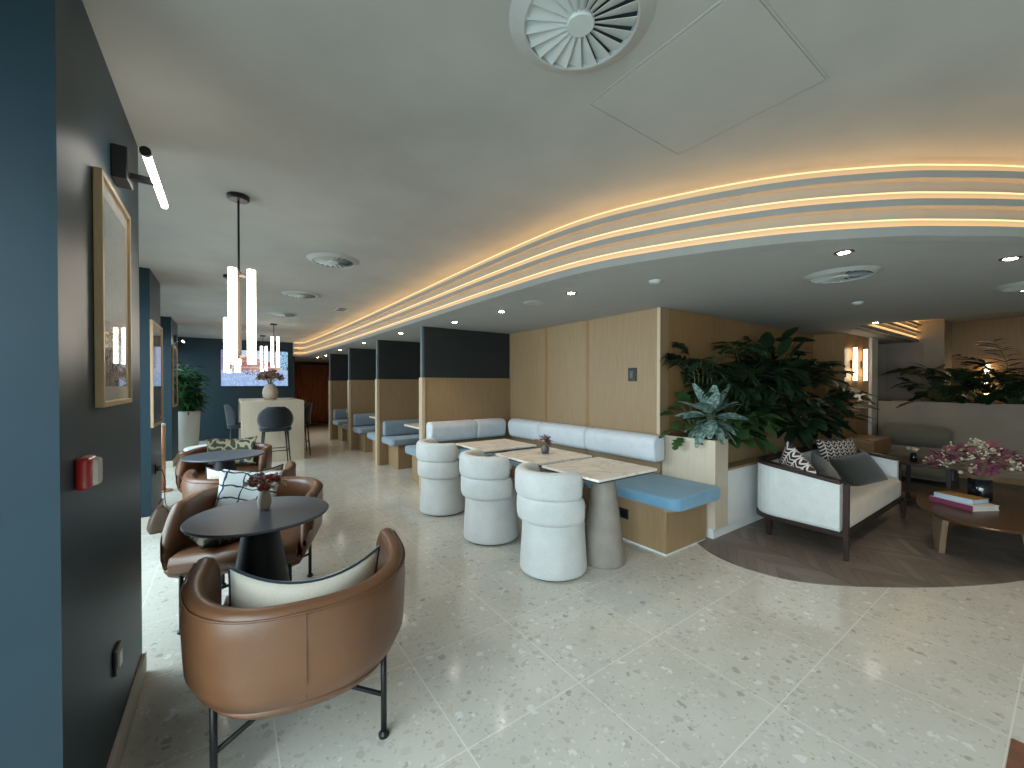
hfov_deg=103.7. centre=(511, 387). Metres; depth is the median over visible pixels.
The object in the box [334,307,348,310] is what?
ceiling speaker
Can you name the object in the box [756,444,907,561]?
armchair
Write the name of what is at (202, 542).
cushion
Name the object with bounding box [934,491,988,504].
book
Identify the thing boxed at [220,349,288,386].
display
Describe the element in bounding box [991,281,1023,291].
ceiling vent
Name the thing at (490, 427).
cushion
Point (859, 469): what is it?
cushion
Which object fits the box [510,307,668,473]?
wall
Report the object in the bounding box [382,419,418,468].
bench
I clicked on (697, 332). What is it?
wall
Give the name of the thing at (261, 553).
table
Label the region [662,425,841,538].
planter box
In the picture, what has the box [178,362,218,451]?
potted palm
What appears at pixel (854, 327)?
trim
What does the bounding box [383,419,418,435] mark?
cushion
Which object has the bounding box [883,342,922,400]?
wall panel
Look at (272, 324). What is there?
pendant
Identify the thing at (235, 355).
pendant
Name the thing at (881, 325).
trim
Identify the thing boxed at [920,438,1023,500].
flower vase
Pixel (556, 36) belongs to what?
ceiling vent
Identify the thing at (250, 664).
armchair
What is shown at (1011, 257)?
recessed light
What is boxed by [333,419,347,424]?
seat cushion
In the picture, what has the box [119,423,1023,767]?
floor
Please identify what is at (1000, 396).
leafy plant
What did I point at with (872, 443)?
base cabinet
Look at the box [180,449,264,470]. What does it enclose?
table
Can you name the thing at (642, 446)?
cushion
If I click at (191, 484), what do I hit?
armchair
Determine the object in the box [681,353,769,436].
leafy plant
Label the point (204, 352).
wall
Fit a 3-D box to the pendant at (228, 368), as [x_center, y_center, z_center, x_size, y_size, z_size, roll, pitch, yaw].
[-2.944,-0.664,4.218,0.142,1.010,0.169,0,1,-35]
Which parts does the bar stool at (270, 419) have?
seat, backrest, leg, leg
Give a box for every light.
[111,143,168,208]
[174,335,184,342]
[294,164,1023,343]
[294,191,1023,348]
[834,249,854,254]
[850,348,856,379]
[861,349,867,380]
[869,324,915,337]
[893,322,916,330]
[998,256,1022,260]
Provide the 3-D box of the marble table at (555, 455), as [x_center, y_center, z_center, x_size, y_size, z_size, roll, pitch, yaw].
[0.285,0.991,3.713,0.660,0.750,0.610,0,1,-35]
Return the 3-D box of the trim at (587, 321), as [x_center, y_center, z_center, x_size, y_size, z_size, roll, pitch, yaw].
[0.689,0.273,5.117,0.033,2.160,0.804,0,1,-35]
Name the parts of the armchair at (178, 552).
leg, leg, seat, leg, leg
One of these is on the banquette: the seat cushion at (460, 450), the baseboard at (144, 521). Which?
the seat cushion at (460, 450)
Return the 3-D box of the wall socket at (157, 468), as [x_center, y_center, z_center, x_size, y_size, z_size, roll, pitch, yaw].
[-3.780,1.070,4.351,0.074,0.559,0.452,0,1,-35]
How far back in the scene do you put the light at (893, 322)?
6.78 m
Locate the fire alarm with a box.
[75,455,102,490]
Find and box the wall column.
[868,338,877,434]
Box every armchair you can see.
[160,476,322,634]
[175,443,271,492]
[179,528,404,767]
[181,460,295,498]
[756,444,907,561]
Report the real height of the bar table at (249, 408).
1.095 m
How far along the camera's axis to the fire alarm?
1.11 m
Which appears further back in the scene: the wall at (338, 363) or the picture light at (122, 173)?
the wall at (338, 363)
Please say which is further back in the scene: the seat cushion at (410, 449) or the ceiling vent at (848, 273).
the seat cushion at (410, 449)
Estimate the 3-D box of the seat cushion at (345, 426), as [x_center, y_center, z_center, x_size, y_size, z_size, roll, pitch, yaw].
[-3.107,0.865,9.246,1.395,0.100,0.595,0,1,-35]
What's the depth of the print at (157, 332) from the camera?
4.24 m
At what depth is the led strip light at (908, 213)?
2.26 m
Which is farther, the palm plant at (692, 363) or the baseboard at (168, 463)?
the baseboard at (168, 463)
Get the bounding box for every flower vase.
[255,369,283,399]
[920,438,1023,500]
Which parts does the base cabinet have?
door, door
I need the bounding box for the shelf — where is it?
[901,482,945,493]
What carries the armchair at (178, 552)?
on the floor
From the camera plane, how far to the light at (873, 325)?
6.33 m
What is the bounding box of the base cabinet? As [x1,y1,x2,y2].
[839,434,890,454]
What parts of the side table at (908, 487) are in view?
leg, leg, leg, leg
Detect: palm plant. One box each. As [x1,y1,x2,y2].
[659,342,770,439]
[701,340,814,414]
[771,355,860,425]
[943,338,1023,403]
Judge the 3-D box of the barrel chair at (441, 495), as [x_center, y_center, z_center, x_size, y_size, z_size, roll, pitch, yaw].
[-0.783,0.972,4.446,0.546,0.775,0.551,0,1,-4]
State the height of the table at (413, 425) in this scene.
0.750 m
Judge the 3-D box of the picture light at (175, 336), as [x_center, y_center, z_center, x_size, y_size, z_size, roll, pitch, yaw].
[-5.943,-0.866,7.171,0.136,0.120,0.465,0,1,-35]
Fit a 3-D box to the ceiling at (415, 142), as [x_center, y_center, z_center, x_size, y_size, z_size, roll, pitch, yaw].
[0.698,-1.247,7.277,12.850,0.100,20.700,0,1,-35]
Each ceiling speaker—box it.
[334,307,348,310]
[523,301,543,304]
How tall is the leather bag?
0.244 m
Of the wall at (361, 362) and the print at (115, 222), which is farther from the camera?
the wall at (361, 362)
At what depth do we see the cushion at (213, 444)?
4.55 m
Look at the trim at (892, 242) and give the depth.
2.16 m
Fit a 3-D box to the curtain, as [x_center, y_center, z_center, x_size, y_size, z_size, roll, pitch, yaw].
[-6.857,0.172,13.954,2.040,2.120,0.118,0,1,-35]
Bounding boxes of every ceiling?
[82,0,1023,342]
[293,242,1023,361]
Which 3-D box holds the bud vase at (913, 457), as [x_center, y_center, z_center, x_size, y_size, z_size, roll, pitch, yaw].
[4.687,0.773,4.696,0.122,0.166,0.116,0,1,-35]
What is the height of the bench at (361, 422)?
0.765 m
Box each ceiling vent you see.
[267,311,297,316]
[281,290,320,298]
[306,252,359,267]
[509,0,656,73]
[801,265,883,283]
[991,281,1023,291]
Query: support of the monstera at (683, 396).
on the planter box at (734, 471)
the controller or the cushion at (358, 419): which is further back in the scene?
the cushion at (358, 419)
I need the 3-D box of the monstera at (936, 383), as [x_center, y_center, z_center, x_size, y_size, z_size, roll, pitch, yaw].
[6.788,-0.049,6.392,1.374,0.738,1.253,0,1,16]
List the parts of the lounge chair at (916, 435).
seat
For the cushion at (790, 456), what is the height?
0.519 m
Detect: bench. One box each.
[333,409,347,440]
[342,424,347,445]
[353,413,374,452]
[367,432,374,460]
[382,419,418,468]
[405,445,418,482]
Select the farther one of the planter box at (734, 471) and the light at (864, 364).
the light at (864, 364)
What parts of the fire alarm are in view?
call plate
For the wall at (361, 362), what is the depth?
8.63 m
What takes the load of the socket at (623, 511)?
attached to the banquette
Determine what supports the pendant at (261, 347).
hanging from the ceiling at (415, 142)
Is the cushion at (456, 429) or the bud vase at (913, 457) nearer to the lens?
the bud vase at (913, 457)
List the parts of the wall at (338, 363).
post, wood panel, panel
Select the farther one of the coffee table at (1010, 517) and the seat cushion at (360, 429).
the seat cushion at (360, 429)
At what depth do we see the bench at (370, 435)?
7.35 m
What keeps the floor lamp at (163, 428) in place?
on the floor
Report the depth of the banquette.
3.65 m
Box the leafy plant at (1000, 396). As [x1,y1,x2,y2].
[923,369,1023,404]
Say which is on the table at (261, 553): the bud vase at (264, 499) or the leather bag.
the bud vase at (264, 499)
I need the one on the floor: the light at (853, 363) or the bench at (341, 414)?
the bench at (341, 414)
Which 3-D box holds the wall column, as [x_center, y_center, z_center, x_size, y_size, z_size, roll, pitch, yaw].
[5.944,0.257,6.822,0.320,2.160,0.320,0,1,-35]
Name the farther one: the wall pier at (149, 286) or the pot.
the pot
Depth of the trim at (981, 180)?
2.23 m
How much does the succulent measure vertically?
0.600 m
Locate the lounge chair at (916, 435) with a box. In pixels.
[879,424,954,481]
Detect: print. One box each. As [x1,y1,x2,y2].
[104,183,128,400]
[153,323,161,424]
[174,348,176,404]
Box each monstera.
[659,392,707,449]
[731,353,814,439]
[811,379,879,430]
[882,361,1008,407]
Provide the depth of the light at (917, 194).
2.25 m
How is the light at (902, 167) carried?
attached to the trim at (981, 180)
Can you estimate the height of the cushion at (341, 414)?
0.260 m
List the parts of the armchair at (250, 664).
leg, seat, leg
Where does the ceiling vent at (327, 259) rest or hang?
in the ceiling at (415, 142)
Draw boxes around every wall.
[178,337,294,440]
[329,354,347,439]
[347,348,375,449]
[375,340,419,465]
[419,326,509,488]
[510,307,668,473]
[668,309,812,436]
[813,333,868,436]
[877,319,951,434]
[951,317,1023,402]
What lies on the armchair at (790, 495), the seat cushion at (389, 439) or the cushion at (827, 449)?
the cushion at (827, 449)
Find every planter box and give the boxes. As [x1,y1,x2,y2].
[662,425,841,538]
[878,400,1023,485]
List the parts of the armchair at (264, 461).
seat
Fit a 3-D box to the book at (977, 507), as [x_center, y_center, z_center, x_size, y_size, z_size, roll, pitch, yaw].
[3.993,1.020,3.559,0.252,0.044,0.330,0,1,-4]
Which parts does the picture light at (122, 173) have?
wall plate, arm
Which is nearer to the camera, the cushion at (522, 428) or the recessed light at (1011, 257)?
the recessed light at (1011, 257)
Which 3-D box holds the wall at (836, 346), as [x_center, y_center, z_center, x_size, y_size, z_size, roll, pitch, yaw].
[5.244,0.260,6.505,1.170,2.160,0.530,0,1,-35]
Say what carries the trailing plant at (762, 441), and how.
on the planter box at (734, 471)
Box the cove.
[294,182,1023,346]
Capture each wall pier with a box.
[0,0,141,767]
[139,267,161,517]
[160,316,177,460]
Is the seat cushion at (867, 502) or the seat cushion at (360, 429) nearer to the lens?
the seat cushion at (867, 502)
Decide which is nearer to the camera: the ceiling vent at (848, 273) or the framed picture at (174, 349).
the ceiling vent at (848, 273)
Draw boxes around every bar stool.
[224,405,240,438]
[257,406,293,460]
[304,403,311,454]
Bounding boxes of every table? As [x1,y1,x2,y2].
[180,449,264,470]
[180,496,328,580]
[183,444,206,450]
[239,398,303,461]
[404,423,418,428]
[455,439,536,476]
[495,447,591,472]
[542,457,656,569]
[898,456,963,497]
[916,488,1023,552]
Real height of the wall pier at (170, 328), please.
2.530 m
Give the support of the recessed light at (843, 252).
in the ceiling at (917, 281)
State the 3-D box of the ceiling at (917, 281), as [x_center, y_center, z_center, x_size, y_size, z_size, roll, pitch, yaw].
[0.725,-1.034,9.667,9.450,0.370,16.230,0,1,-35]
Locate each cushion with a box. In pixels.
[183,534,240,548]
[203,436,256,466]
[206,464,283,478]
[214,468,283,507]
[228,545,379,607]
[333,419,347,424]
[334,409,347,419]
[342,424,347,429]
[353,413,374,425]
[353,425,374,433]
[367,432,374,440]
[382,434,418,445]
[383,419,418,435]
[405,445,415,456]
[426,420,476,440]
[456,448,533,460]
[474,418,505,437]
[508,418,544,440]
[509,460,719,511]
[539,422,591,448]
[584,427,663,461]
[779,440,817,473]
[811,452,840,478]
[815,438,856,468]
[828,451,887,485]
[835,469,900,527]
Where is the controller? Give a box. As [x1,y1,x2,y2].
[628,368,636,380]
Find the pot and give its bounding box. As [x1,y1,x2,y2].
[178,410,200,451]
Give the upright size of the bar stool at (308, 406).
1.025 m
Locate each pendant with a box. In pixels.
[223,274,239,372]
[227,191,255,364]
[260,335,266,370]
[270,323,278,366]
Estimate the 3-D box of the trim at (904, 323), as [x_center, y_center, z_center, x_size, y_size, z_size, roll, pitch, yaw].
[5.952,-1.077,6.339,3.350,0.050,0.058,0,1,-35]
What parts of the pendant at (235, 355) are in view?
rod, stem plate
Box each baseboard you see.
[106,651,146,767]
[141,498,163,527]
[166,452,179,466]
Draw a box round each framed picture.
[93,166,131,407]
[150,319,163,427]
[172,345,177,406]
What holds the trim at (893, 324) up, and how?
attached to the wall at (935, 335)
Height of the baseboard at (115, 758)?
0.100 m
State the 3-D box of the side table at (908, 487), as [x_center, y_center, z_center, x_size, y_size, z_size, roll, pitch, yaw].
[4.818,1.107,4.663,0.560,0.500,0.520,0,1,-35]
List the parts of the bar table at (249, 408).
panel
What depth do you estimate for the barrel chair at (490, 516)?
3.46 m
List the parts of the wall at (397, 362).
post, wood panel, cap rail, panel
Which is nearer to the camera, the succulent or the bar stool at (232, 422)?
the succulent
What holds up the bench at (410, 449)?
on the floor
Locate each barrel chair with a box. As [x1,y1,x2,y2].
[416,438,464,516]
[459,449,518,545]
[515,462,586,581]
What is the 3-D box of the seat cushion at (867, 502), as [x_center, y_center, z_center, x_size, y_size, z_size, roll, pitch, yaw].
[3.177,1.035,3.935,1.630,0.213,0.635,0,1,-35]
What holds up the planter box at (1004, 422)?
on the floor
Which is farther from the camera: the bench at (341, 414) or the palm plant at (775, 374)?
the bench at (341, 414)
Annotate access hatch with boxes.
[588,0,828,154]
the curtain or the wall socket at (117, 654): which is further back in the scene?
the curtain
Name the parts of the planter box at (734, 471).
panel, corner panel, panel, panel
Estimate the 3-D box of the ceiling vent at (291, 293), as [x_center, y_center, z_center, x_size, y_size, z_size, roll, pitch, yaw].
[-2.654,-1.165,5.069,0.444,0.022,0.444,0,1,9]
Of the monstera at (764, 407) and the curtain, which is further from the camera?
the curtain
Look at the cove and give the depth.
2.25 m
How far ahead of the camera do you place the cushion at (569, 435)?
4.85 m
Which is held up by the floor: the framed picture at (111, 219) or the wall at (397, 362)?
the wall at (397, 362)
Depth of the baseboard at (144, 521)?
3.92 m
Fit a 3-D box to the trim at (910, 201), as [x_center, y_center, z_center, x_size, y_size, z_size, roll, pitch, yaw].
[-0.868,-0.978,5.663,13.989,0.036,3.528,0,1,33]
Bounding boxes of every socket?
[113,640,122,677]
[155,463,167,506]
[619,507,627,519]
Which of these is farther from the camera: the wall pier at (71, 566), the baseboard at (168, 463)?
the baseboard at (168, 463)
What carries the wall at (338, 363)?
on the floor
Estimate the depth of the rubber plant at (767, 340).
4.75 m
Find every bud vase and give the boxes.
[243,471,287,510]
[532,434,553,453]
[906,447,919,461]
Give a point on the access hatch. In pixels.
(732, 65)
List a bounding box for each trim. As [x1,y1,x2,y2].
[294,198,1023,349]
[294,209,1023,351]
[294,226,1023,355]
[302,178,1023,345]
[306,235,1023,355]
[408,242,950,327]
[545,320,588,454]
[657,307,660,433]
[851,325,916,341]
[860,325,918,341]
[874,324,915,335]
[882,323,918,333]
[887,323,919,333]
[898,322,916,328]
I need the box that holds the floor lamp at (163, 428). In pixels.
[161,423,172,492]
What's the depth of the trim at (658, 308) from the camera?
3.99 m
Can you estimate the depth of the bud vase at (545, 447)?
3.75 m
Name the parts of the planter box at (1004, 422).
panel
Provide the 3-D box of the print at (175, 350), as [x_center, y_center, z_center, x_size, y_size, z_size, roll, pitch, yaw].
[-5.991,-0.196,7.152,0.001,1.010,0.650,0,1,-35]
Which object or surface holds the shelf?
attached to the side table at (908, 487)
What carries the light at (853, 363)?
attached to the wall at (836, 346)
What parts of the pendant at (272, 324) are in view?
stem plate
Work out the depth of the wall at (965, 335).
7.03 m
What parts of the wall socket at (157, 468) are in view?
cord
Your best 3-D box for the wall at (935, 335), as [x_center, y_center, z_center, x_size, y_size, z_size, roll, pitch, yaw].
[7.295,0.062,7.959,0.700,2.530,1.820,0,1,-35]
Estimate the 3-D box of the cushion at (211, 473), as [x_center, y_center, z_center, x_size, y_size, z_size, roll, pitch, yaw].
[-2.151,0.795,3.240,0.544,0.364,0.243,0,1,-33]
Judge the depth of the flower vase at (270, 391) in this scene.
7.81 m
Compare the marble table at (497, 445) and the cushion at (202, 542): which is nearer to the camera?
the cushion at (202, 542)
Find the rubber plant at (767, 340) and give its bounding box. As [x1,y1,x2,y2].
[741,327,824,421]
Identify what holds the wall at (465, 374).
on the floor
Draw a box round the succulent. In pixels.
[674,383,747,447]
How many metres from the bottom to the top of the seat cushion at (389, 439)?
0.100 m
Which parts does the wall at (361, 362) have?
post, wood panel, panel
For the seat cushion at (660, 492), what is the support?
on the banquette
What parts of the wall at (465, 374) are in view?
post, panel, wood panel, cap rail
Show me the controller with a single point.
(632, 372)
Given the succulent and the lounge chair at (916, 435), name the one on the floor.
the lounge chair at (916, 435)
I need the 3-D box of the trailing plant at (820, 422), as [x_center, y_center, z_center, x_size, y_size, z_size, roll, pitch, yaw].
[3.625,0.397,4.790,1.521,0.604,0.786,0,1,-35]
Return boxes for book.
[929,495,999,511]
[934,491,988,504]
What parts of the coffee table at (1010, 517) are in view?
leg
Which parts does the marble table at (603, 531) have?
under plate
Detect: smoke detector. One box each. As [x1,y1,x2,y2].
[649,279,661,283]
[851,301,863,304]
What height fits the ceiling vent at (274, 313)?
0.022 m
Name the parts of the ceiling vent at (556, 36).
blade, blade, blade, blade, blade, blade, blade, blade, blade, blade, blade, blade, blade, blade, blade, blade, blade, blade, blade, blade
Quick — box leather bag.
[146,505,168,534]
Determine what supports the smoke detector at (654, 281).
attached to the ceiling at (917, 281)
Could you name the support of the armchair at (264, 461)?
on the floor
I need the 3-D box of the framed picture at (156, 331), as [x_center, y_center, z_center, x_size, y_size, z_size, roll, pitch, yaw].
[-3.734,-0.139,4.230,0.022,1.060,0.740,0,1,-35]
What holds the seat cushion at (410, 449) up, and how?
on the bench at (410, 449)
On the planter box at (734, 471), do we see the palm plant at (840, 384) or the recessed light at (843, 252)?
the palm plant at (840, 384)
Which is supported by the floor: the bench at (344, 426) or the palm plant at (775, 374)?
the bench at (344, 426)
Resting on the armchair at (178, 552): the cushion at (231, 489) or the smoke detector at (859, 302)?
the cushion at (231, 489)
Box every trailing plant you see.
[709,411,786,453]
[766,395,860,447]
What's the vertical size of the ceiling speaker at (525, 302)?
0.006 m
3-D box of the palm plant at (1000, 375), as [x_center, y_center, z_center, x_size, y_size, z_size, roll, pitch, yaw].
[7.201,-0.223,5.742,1.562,1.059,1.513,0,1,-35]
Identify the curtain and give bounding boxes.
[295,362,328,422]
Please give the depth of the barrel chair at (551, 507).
2.83 m
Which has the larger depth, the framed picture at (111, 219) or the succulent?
the succulent
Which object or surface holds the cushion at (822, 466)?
on the armchair at (790, 495)
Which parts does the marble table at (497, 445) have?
under plate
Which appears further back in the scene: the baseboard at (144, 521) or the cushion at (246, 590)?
the baseboard at (144, 521)
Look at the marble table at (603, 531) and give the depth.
3.08 m
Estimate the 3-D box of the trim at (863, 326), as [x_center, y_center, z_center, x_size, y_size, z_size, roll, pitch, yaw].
[5.984,-0.842,6.298,3.350,0.048,0.006,0,1,-35]
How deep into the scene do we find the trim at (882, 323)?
6.58 m
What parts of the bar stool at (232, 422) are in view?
backrest, seat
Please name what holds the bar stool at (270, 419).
on the floor
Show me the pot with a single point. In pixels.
(188, 420)
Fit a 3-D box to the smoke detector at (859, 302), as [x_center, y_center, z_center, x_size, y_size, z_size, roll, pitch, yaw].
[3.218,-0.784,3.741,0.090,0.020,0.090,0,1,-35]
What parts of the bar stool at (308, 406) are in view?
leg, backrest, leg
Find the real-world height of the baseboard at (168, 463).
0.100 m
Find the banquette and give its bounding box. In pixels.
[426,418,719,555]
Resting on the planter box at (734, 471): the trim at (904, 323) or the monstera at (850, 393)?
the monstera at (850, 393)

